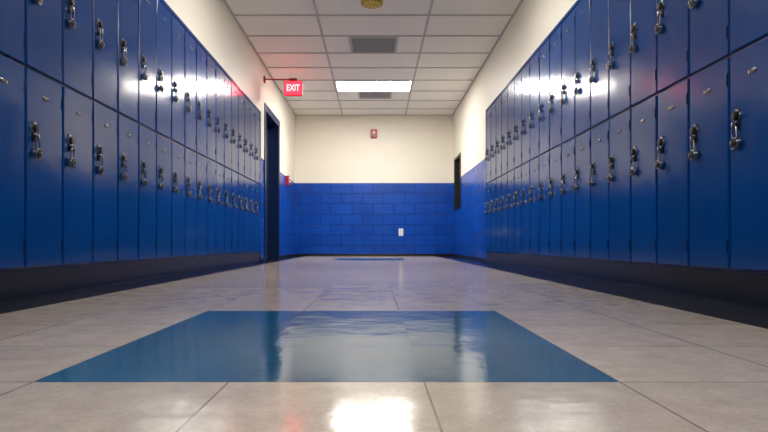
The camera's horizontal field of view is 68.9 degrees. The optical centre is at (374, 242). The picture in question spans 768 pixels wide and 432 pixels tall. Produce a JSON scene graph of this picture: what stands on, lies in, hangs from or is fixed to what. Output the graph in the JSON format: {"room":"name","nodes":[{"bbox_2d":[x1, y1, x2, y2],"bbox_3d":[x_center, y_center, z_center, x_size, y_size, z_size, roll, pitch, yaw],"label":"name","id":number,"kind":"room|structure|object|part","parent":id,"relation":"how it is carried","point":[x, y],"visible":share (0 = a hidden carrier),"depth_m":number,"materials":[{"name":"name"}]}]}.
{"room":"school corridor","nodes":[
{"label":"school corridor","id":0,"kind":"room"},
{"bbox_2d":[164,0,294,260],"bbox_3d":[-1.730,-1.065,3.385,0.500,2.610,13.970,0,0,0],"label":"wall","id":1,"kind":"structure","parent":0,"point":[211,22],"depth_m":6.76,"materials":[{"name":"white paint"}]},
{"bbox_2d":[264,103,279,260],"bbox_3d":[-1.573,-0.818,8.060,0.214,2.115,1.170,0,0,0],"label":"door","id":2,"kind":"structure","parent":1,"relation":"in","point":[270,119],"depth_m":8.55,"materials":[{"name":"metal"}]},
{"bbox_2d":[266,124,268,257],"bbox_3d":[-1.645,-0.772,8.060,0.050,2.009,0.974,0,0,0],"label":"door leaf","id":3,"kind":"structure","parent":2,"relation":"attached to","point":[267,127],"depth_m":8.46,"materials":[{"name":"blue paint"}]},
{"bbox_2d":[261,254,295,261],"bbox_3d":[-1.474,0.220,8.809,0.012,0.040,3.098,0,0,0],"label":"baseboard","id":4,"kind":"structure","parent":1,"relation":"attached to","point":[290,255],"depth_m":9.13,"materials":[{"name":"black plastic"}]},
{"bbox_2d":[263,76,302,95],"bbox_3d":[-1.222,-2.090,7.470,0.515,0.260,0.080,0,0,0],"label":"exit sign","id":5,"kind":"object","parent":1,"relation":"attached to","point":[292,87],"visible":1,"depth_m":7.45,"materials":[{"name":"red plastic"}]},
{"bbox_2d":[286,176,290,185],"bbox_3d":[-1.448,-1.040,9.350,0.065,0.160,0.120,0,0,0],"label":"alarm pull station","id":6,"kind":"object","parent":1,"relation":"attached to","point":[288,181],"visible":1,"depth_m":9.29,"materials":[{"name":"red plastic"}]},
{"bbox_2d":[226,0,520,114],"bbox_3d":[-0.018,-2.420,3.385,3.924,0.100,14.370,0,0,0],"label":"ceiling","id":7,"kind":"structure","parent":0,"point":[252,25],"depth_m":6.93,"materials":[{"name":"tile"}]},
{"bbox_2d":[361,0,382,8],"bbox_3d":[-0.030,-2.344,5.490,0.224,0.052,0.224,0,0,0],"label":"smoke detector","id":8,"kind":"object","parent":7,"relation":"attached to","point":[370,4],"visible":1,"depth_m":5.46,"materials":[{"name":"yellow plastic"}]},
{"bbox_2d":[223,0,522,115],"bbox_3d":[-0.018,-2.365,3.385,2.924,0.008,13.970,0,0,0],"label":"grid","id":9,"kind":"object","parent":7,"relation":"attached to","point":[313,1],"visible":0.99,"depth_m":6.98,"materials":[{"name":"metal"}]},
{"bbox_2d":[335,81,411,91],"bbox_3d":[-0.020,-2.361,8.430,1.132,0.015,0.552,0,0,0],"label":"recessed light","id":10,"kind":"object","parent":7,"relation":"in","point":[342,86],"visible":1,"depth_m":8.44,"materials":[{"name":"white plastic"}]},
{"bbox_2d":[349,37,398,53],"bbox_3d":[-0.015,-2.362,6.690,0.570,0.013,0.554,0,0,0],"label":"ceiling air vent","id":11,"kind":"object","parent":7,"relation":"in","point":[358,45],"depth_m":6.70,"materials":[{"name":"grey metal"}]},
{"bbox_2d":[358,92,391,98],"bbox_3d":[0.000,-2.362,8.941,0.540,0.013,0.417,0,0,0],"label":"ceiling air vent","id":12,"kind":"object","parent":7,"relation":"in","point":[361,95],"depth_m":8.96,"materials":[{"name":"grey metal"}]},
{"bbox_2d":[295,116,452,253],"bbox_3d":[-0.018,-1.065,10.470,3.924,2.610,0.200,0,0,0],"label":"wall","id":13,"kind":"structure","parent":0,"point":[355,191],"depth_m":10.37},
{"bbox_2d":[296,254,451,255],"bbox_3d":[-0.018,0.220,10.364,2.924,0.040,0.012,0,0,0],"label":"baseboard","id":14,"kind":"structure","parent":13,"relation":"attached to","point":[296,254],"depth_m":10.36,"materials":[{"name":"black plastic"}]},
{"bbox_2d":[371,129,376,137],"bbox_3d":[-0.020,-2.020,10.338,0.124,0.160,0.065,0,0,0],"label":"fire alarm strobe","id":15,"kind":"object","parent":13,"relation":"attached to","point":[373,131],"visible":1,"depth_m":10.32,"materials":[{"name":"red plastic"}]},
{"bbox_2d":[0,256,767,431],"bbox_3d":[-0.018,0.240,3.385,3.724,0.001,13.970,0,0,0],"label":"floor","id":16,"kind":"structure","parent":0,"point":[294,343],"depth_m":1.23,"materials":[{"name":"beige tile"}]},
{"bbox_2d":[0,0,260,303],"bbox_3d":[-1.639,-0.729,2.103,0.394,1.938,10.286,0,0,0],"label":"lockers","id":17,"kind":"object","parent":16,"relation":"on","point":[129,153],"visible":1,"depth_m":3.19,"materials":[{"name":"blue metal"}]},
{"bbox_2d":[484,0,767,308],"bbox_3d":[1.577,-0.729,1.956,0.394,1.938,10.381,0,0,0],"label":"lockers","id":18,"kind":"object","parent":16,"relation":"on","point":[630,146],"visible":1,"depth_m":2.99,"materials":[{"name":"blue metal"}]},
{"bbox_2d":[453,0,576,257],"bbox_3d":[1.694,-1.065,3.385,0.500,2.610,13.970,0,0,0],"label":"wall","id":19,"kind":"structure","parent":0,"point":[533,20],"depth_m":7.59,"materials":[{"name":"white paint"}]},
{"bbox_2d":[454,152,460,210],"bbox_3d":[1.478,-1.050,9.775,0.092,0.940,0.750,0,0,0],"label":"window","id":20,"kind":"structure","parent":19,"relation":"in","point":[457,161],"depth_m":10.07,"materials":[{"name":"black glass"}]},
{"bbox_3d":[1.489,-1.050,9.775,0.010,0.860,0.670,0,0,0],"label":"pane","id":21,"kind":"part","parent":20,"relation":"part of","materials":[{"name":"black glass"}]},
{"bbox_2d":[452,254,486,260],"bbox_3d":[1.438,0.220,8.759,0.012,0.040,3.198,0,0,0],"label":"baseboard","id":22,"kind":"structure","parent":19,"relation":"attached to","point":[456,255],"depth_m":8.40,"materials":[{"name":"black plastic"}]}
]}

